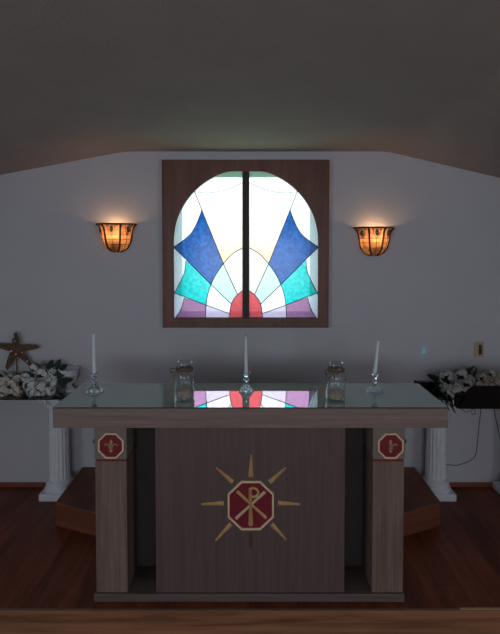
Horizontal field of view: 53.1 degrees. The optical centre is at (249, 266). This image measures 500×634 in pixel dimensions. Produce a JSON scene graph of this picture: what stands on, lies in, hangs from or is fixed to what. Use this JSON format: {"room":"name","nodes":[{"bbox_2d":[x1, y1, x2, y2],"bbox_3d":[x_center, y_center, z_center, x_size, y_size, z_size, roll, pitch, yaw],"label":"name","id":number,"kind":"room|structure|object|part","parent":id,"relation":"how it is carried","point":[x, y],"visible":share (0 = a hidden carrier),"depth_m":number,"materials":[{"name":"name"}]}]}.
{"room":"house of worship","nodes":[
{"label":"house of worship","id":0,"kind":"room"},
{"bbox_2d":[0,152,499,481],"bbox_3d":[0.000,0.325,3.814,6.700,3.130,0.160,0,2,0],"label":"wall","id":1,"kind":"structure","parent":0,"point":[436,283],"depth_m":3.73,"materials":[{"name":"paint"}]},
{"bbox_2d":[96,223,136,252],"bbox_3d":[-0.989,-0.210,3.648,0.305,0.216,0.136,0,2,0],"label":"wall sconce","id":2,"kind":"object","parent":1,"relation":"attached to","point":[116,237],"visible":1,"depth_m":3.63,"materials":[{"name":"orange glass"}]},
{"bbox_2d":[162,160,329,327],"bbox_3d":[-0.032,-0.170,3.776,1.227,1.234,0.200,0,2,0],"label":"window","id":3,"kind":"structure","parent":1,"relation":"in","point":[238,235],"depth_m":3.69,"materials":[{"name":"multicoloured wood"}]},
{"bbox_3d":[-0.310,-0.166,3.699,0.547,1.123,0.001,0,2,0],"label":"stained glass","id":4,"kind":"part","parent":3,"relation":"part of","materials":[{"name":"multicoloured glass"}]},
{"bbox_3d":[0.250,-0.166,3.699,0.546,1.123,0.001,0,2,0],"label":"stained glass","id":5,"kind":"part","parent":3,"relation":"part of","materials":[{"name":"multicoloured glass"}]},
{"bbox_2d":[0,482,491,486],"bbox_3d":[0.000,1.645,3.775,6.400,0.035,0.016,0,2,0],"label":"baseboard","id":6,"kind":"structure","parent":1,"relation":"attached to","point":[2,484],"depth_m":3.77,"materials":[{"name":"brown wood"}]},
{"bbox_2d":[353,226,394,255],"bbox_3d":[0.917,-0.184,3.649,0.305,0.216,0.135,0,2,0],"label":"wall sconce","id":7,"kind":"object","parent":1,"relation":"attached to","point":[373,240],"visible":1,"depth_m":3.63,"materials":[{"name":"orange glass"}]},
{"bbox_2d":[419,344,427,356],"bbox_3d":[1.298,0.624,3.738,0.067,0.099,0.014,0,2,0],"label":"light switch","id":8,"kind":"object","parent":1,"relation":"attached to","point":[423,348],"visible":1,"depth_m":3.74,"materials":[{"name":"white plastic"}]},
{"bbox_2d":[446,409,480,465],"bbox_3d":[1.585,1.246,3.770,0.329,0.519,0.008,0,2,0],"label":"power cord","id":9,"kind":"object","parent":1,"relation":"attached to","point":[480,409],"visible":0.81,"depth_m":3.77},
{"bbox_2d":[474,342,483,356],"bbox_3d":[1.713,0.618,3.739,0.073,0.114,0.012,0,2,0],"label":"light switch","id":10,"kind":"object","parent":1,"relation":"attached to","point":[478,346],"visible":1,"depth_m":3.74,"materials":[{"name":"beige plastic"}]},
{"bbox_2d":[0,0,499,177],"bbox_3d":[0.000,-0.610,-1.408,6.700,0.977,10.530,0,2,0],"label":"ceiling","id":11,"kind":"structure","parent":0,"point":[80,79],"depth_m":2.09,"materials":[{"name":"paint"}]},
{"bbox_2d":[0,487,499,607],"bbox_3d":[0.000,1.711,3.145,6.400,0.050,1.280,0,2,0],"label":"floor","id":12,"kind":"structure","parent":0,"point":[455,563],"depth_m":2.87,"materials":[{"name":"brown wood"}]},
{"bbox_2d":[39,400,73,500],"bbox_3d":[-1.389,1.295,3.643,0.251,0.745,0.251,0,2,0],"label":"pedestal","id":13,"kind":"object","parent":12,"relation":"on","point":[60,478],"visible":0.48,"depth_m":3.58,"materials":[{"name":"white stone"}]},
{"bbox_2d":[0,388,69,399],"bbox_3d":[-1.775,0.918,3.619,1.050,0.010,0.269,0,2,0],"label":"glass shelf","id":14,"kind":"object","parent":13,"relation":"on","point":[63,395],"visible":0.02,"depth_m":3.51,"materials":[{"name":"glass"}]},
{"bbox_2d":[0,371,27,396],"bbox_3d":[-1.731,0.845,3.596,0.336,0.163,0.203,0,2,0],"label":"flower arrangement","id":15,"kind":"object","parent":14,"relation":"on","point":[9,384],"visible":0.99,"depth_m":3.55,"materials":[{"name":"beige plant"}]},
{"bbox_2d":[0,332,37,374],"bbox_3d":[-1.727,0.696,3.693,0.332,0.429,0.039,0,2,0],"label":"star","id":16,"kind":"object","parent":14,"relation":"on","point":[16,350],"visible":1,"depth_m":3.69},
{"bbox_3d":[-1.809,0.593,3.694,0.167,0.060,0.030,0,2,0],"label":"star arm","id":17,"kind":"part","parent":16,"relation":"part of"},
{"bbox_3d":[-1.764,0.681,3.697,0.096,0.168,0.030,0,2,0],"label":"star arm","id":18,"kind":"part","parent":16,"relation":"part of"},
{"bbox_3d":[-1.730,0.543,3.692,0.056,0.124,0.030,0,2,0],"label":"star arm","id":19,"kind":"part","parent":16,"relation":"part of"},
{"bbox_3d":[-1.676,0.666,3.697,0.128,0.145,0.030,0,2,0],"label":"star arm","id":20,"kind":"part","parent":16,"relation":"part of"},
{"bbox_3d":[-1.646,0.599,3.694,0.170,0.053,0.030,0,2,0],"label":"star arm","id":21,"kind":"part","parent":16,"relation":"part of"},
{"bbox_2d":[20,359,72,396],"bbox_3d":[-1.462,0.803,3.599,0.414,0.238,0.227,0,2,0],"label":"flower arrangement","id":22,"kind":"object","parent":14,"relation":"on","point":[50,374],"visible":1,"depth_m":3.57,"materials":[{"name":"white plant"}]},
{"bbox_2d":[58,366,78,392],"bbox_3d":[-1.326,0.828,3.663,0.148,0.168,0.148,0,2,0],"label":"urn","id":23,"kind":"object","parent":14,"relation":"on","point":[70,371],"visible":0.77,"depth_m":3.63,"materials":[{"name":"ceramic"}]},
{"bbox_3d":[-1.389,1.642,3.663,0.230,0.050,0.215,0,2,0],"label":"plate","id":24,"kind":"part","parent":13,"relation":"part of","materials":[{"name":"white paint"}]},
{"bbox_3d":[-1.389,1.577,3.653,0.208,0.080,0.208,0,2,0],"label":"moulding","id":25,"kind":"part","parent":13,"relation":"part of","materials":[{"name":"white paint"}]},
{"bbox_2d":[55,467,440,535],"bbox_3d":[-0.012,1.599,3.428,2.506,0.152,0.702,0,2,0],"label":"dais","id":26,"kind":"object","parent":12,"relation":"on","point":[76,506],"visible":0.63,"depth_m":3.24,"materials":[{"name":"brown wood"}]},
{"bbox_3d":[-0.012,1.527,3.425,2.506,0.008,0.702,0,2,0],"label":"edge trim","id":27,"kind":"part","parent":26,"relation":"part of","materials":[{"name":"brown wood"}]},
{"bbox_2d":[0,611,499,633],"bbox_3d":[0.000,1.802,2.501,6.400,0.175,0.012,0,2,0],"label":"trim","id":28,"kind":"structure","parent":12,"relation":"attached to","point":[11,622],"depth_m":2.49,"materials":[{"name":"brown wood"}]},
{"bbox_2d":[0,608,499,610],"bbox_3d":[0.000,1.712,2.497,6.400,0.006,0.014,0,2,0],"label":"trim","id":29,"kind":"structure","parent":12,"relation":"attached to","point":[1,609],"depth_m":2.49,"materials":[{"name":"brown wood"}]},
{"bbox_2d":[460,607,499,609],"bbox_3d":[2.125,1.707,2.497,2.150,0.003,0.014,0,2,0],"label":"trim","id":30,"kind":"structure","parent":29,"relation":"on","point":[461,608],"depth_m":2.50,"materials":[{"name":"brown wood"}]},
{"bbox_2d":[53,409,447,601],"bbox_3d":[0.002,1.198,2.723,1.965,1.006,0.444,0,2,0],"label":"altar","id":31,"kind":"object","parent":12,"relation":"on","point":[193,505],"visible":0.98,"depth_m":2.55,"materials":[{"name":"brown wood"}]},
{"bbox_3d":[-0.702,0.903,2.524,0.129,0.129,0.010,0,2,0],"label":"octagon frame","id":32,"kind":"part","parent":31,"relation":"part of","materials":[{"name":"beige metal"}]},
{"bbox_3d":[-0.001,1.225,2.770,1.291,0.868,0.020,0,2,0],"label":"recess panel","id":33,"kind":"part","parent":31,"relation":"part of","materials":[{"name":"brown wood"}]},
{"bbox_3d":[0.001,1.230,2.652,0.963,0.868,0.215,0,2,0],"label":"panel","id":34,"kind":"part","parent":31,"relation":"part of","materials":[{"name":"brown wood"}]},
{"bbox_2d":[53,383,447,408],"bbox_3d":[0.002,0.693,2.704,1.963,0.006,0.442,0,2,0],"label":"glass tabletop","id":35,"kind":"object","parent":31,"relation":"on","point":[115,395],"visible":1,"depth_m":2.65,"materials":[{"name":"clear glass"}]},
{"bbox_2d":[84,372,104,393],"bbox_3d":[-0.860,0.636,2.764,0.088,0.103,0.088,1,2,31],"label":"candlestick","id":36,"kind":"object","parent":35,"relation":"on","point":[94,388],"visible":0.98,"depth_m":2.75,"materials":[{"name":"clear glass"}]},
{"bbox_2d":[92,332,95,372],"bbox_3d":[-0.861,0.476,2.758,0.021,0.239,0.021,-1,2,0],"label":"taper candle","id":37,"kind":"object","parent":36,"relation":"on","point":[93,335],"visible":0.98,"depth_m":2.75,"materials":[{"name":"white wax"}]},
{"bbox_3d":[-0.860,0.622,2.764,0.033,0.037,0.033,-2,3,-37],"label":"faceted stem","id":38,"kind":"part","parent":36,"relation":"part of","materials":[{"name":"clear glass"}]},
{"bbox_2d":[90,372,98,376],"bbox_3d":[-0.860,0.594,2.763,0.045,0.019,0.045,0,2,8],"label":"candle cup","id":39,"kind":"object","parent":36,"relation":"on","point":[92,374],"depth_m":2.75,"materials":[{"name":"clear glass"}]},
{"bbox_2d":[169,361,194,400],"bbox_3d":[-0.350,0.595,2.626,0.119,0.195,0.105,1,2,14],"label":"mason jar","id":40,"kind":"object","parent":35,"relation":"on","point":[187,368],"visible":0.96,"depth_m":2.61,"materials":[{"name":"clear glass"}]},
{"bbox_2d":[176,387,192,398],"bbox_3d":[-0.343,0.659,2.627,0.096,0.053,0.096,0,2,0],"label":"sand","id":41,"kind":"object","parent":40,"relation":"in","point":[184,392],"visible":0.98,"depth_m":2.59,"materials":[{"name":"beige sand"}]},
{"bbox_2d":[239,372,252,392],"bbox_3d":[-0.021,0.636,2.764,0.081,0.103,0.077,0,2,0],"label":"candlestick","id":42,"kind":"object","parent":35,"relation":"on","point":[245,388],"visible":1,"depth_m":2.75,"materials":[{"name":"clear glass"}]},
{"bbox_2d":[244,336,247,372],"bbox_3d":[-0.022,0.482,2.759,0.021,0.226,0.021,-1,2,0],"label":"taper candle","id":43,"kind":"object","parent":42,"relation":"on","point":[245,345],"visible":0.96,"depth_m":2.75,"materials":[{"name":"white wax"}]},
{"bbox_3d":[-0.021,0.627,2.764,0.033,0.041,0.033,1,2,22],"label":"faceted stem","id":44,"kind":"part","parent":42,"relation":"part of","materials":[{"name":"clear glass"}]},
{"bbox_2d":[242,372,250,376],"bbox_3d":[-0.021,0.595,2.763,0.049,0.022,0.049,0,2,0],"label":"candle cup","id":45,"kind":"object","parent":42,"relation":"on","point":[244,374],"depth_m":2.75,"materials":[{"name":"clear glass"}]},
{"bbox_2d":[324,361,345,401],"bbox_3d":[0.441,0.596,2.609,0.119,0.195,0.105,0,2,0],"label":"mason jar","id":46,"kind":"object","parent":35,"relation":"on","point":[336,369],"visible":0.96,"depth_m":2.59,"materials":[{"name":"clear glass"}]},
{"bbox_2d":[327,388,344,399],"bbox_3d":[0.448,0.660,2.612,0.096,0.053,0.096,0,2,0],"label":"sand","id":47,"kind":"object","parent":46,"relation":"in","point":[334,393],"visible":0.98,"depth_m":2.58,"materials":[{"name":"beige sand"}]},
{"bbox_2d":[366,372,383,392],"bbox_3d":[0.689,0.636,2.764,0.088,0.103,0.088,0,2,2],"label":"candlestick","id":48,"kind":"object","parent":35,"relation":"on","point":[374,388],"visible":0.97,"depth_m":2.75,"materials":[{"name":"clear glass"}]},
{"bbox_3d":[0.689,0.622,2.764,0.033,0.037,0.033,1,2,25],"label":"faceted stem","id":49,"kind":"part","parent":48,"relation":"part of","materials":[{"name":"clear glass"}]},
{"bbox_2d":[370,372,378,376],"bbox_3d":[0.689,0.594,2.763,0.045,0.019,0.045,1,2,25],"label":"candle cup","id":50,"kind":"object","parent":48,"relation":"on","point":[373,374],"depth_m":2.75,"materials":[{"name":"clear glass"}]},
{"bbox_2d":[373,339,378,372],"bbox_3d":[0.696,0.496,2.758,0.034,0.201,0.021,0,2,9],"label":"taper candle","id":51,"kind":"object","parent":48,"relation":"on","point":[377,346],"visible":0.94,"depth_m":2.75,"materials":[{"name":"white wax"}]},
{"bbox_3d":[0.004,1.211,2.539,0.235,0.254,0.010,0,2,0],"label":"octagon frame","id":52,"kind":"part","parent":31,"relation":"part of","materials":[{"name":"beige metal"}]},
{"bbox_3d":[0.710,0.904,2.524,0.129,0.129,0.010,0,2,0],"label":"octagon frame","id":53,"kind":"part","parent":31,"relation":"part of","materials":[{"name":"beige metal"}]},
{"bbox_2d":[422,400,456,500],"bbox_3d":[1.355,1.295,3.643,0.251,0.745,0.251,0,2,0],"label":"pedestal","id":54,"kind":"object","parent":12,"relation":"on","point":[435,478],"visible":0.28,"depth_m":3.58,"materials":[{"name":"white stone"}]},
{"bbox_3d":[1.355,1.577,3.653,0.208,0.080,0.208,0,2,0],"label":"moulding","id":55,"kind":"part","parent":54,"relation":"part of","materials":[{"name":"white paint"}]},
{"bbox_2d":[427,390,462,399],"bbox_3d":[1.683,0.918,3.619,0.935,0.010,0.269,0,2,0],"label":"glass shelf","id":56,"kind":"object","parent":54,"relation":"on","point":[435,393],"visible":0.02,"depth_m":3.56,"materials":[{"name":"black glass"}]},
{"bbox_2d":[414,380,475,389],"bbox_3d":[1.508,0.881,3.731,0.550,0.057,0.068,0,2,0],"label":"flower box","id":57,"kind":"object","parent":56,"relation":"on","point":[427,385],"visible":0.06,"depth_m":3.70,"materials":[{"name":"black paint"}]},
{"bbox_2d":[427,365,476,414],"bbox_3d":[1.473,0.876,3.575,0.386,0.303,0.257,0,2,0],"label":"flower arrangement","id":58,"kind":"object","parent":56,"relation":"on","point":[464,379],"visible":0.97,"depth_m":3.58,"materials":[{"name":"white plant"}]},
{"bbox_2d":[473,370,499,385],"bbox_3d":[1.761,0.842,3.634,0.267,0.170,0.159,0,2,0],"label":"flower arrangement","id":59,"kind":"object","parent":56,"relation":"on","point":[486,378],"visible":0.82,"depth_m":3.64,"materials":[{"name":"beige plant"}]},
{"bbox_3d":[1.355,1.642,3.663,0.230,0.050,0.215,0,2,0],"label":"plate","id":60,"kind":"part","parent":54,"relation":"part of","materials":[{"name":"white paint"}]},
{"bbox_2d":[454,386,499,408],"bbox_3d":[1.680,1.199,3.026,0.883,0.981,0.220,0,2,0],"label":"stand","id":61,"kind":"object","parent":12,"relation":"on","point":[475,397],"visible":1,"depth_m":2.97,"materials":[{"name":"black wood"}]},
{"bbox_2d":[492,481,499,493],"bbox_3d":[1.941,1.295,3.643,0.251,0.745,0.251,0,2,0],"label":"pedestal","id":62,"kind":"object","parent":12,"relation":"on","point":[495,484],"visible":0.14,"depth_m":3.72,"materials":[{"name":"white stone"}]}
]}

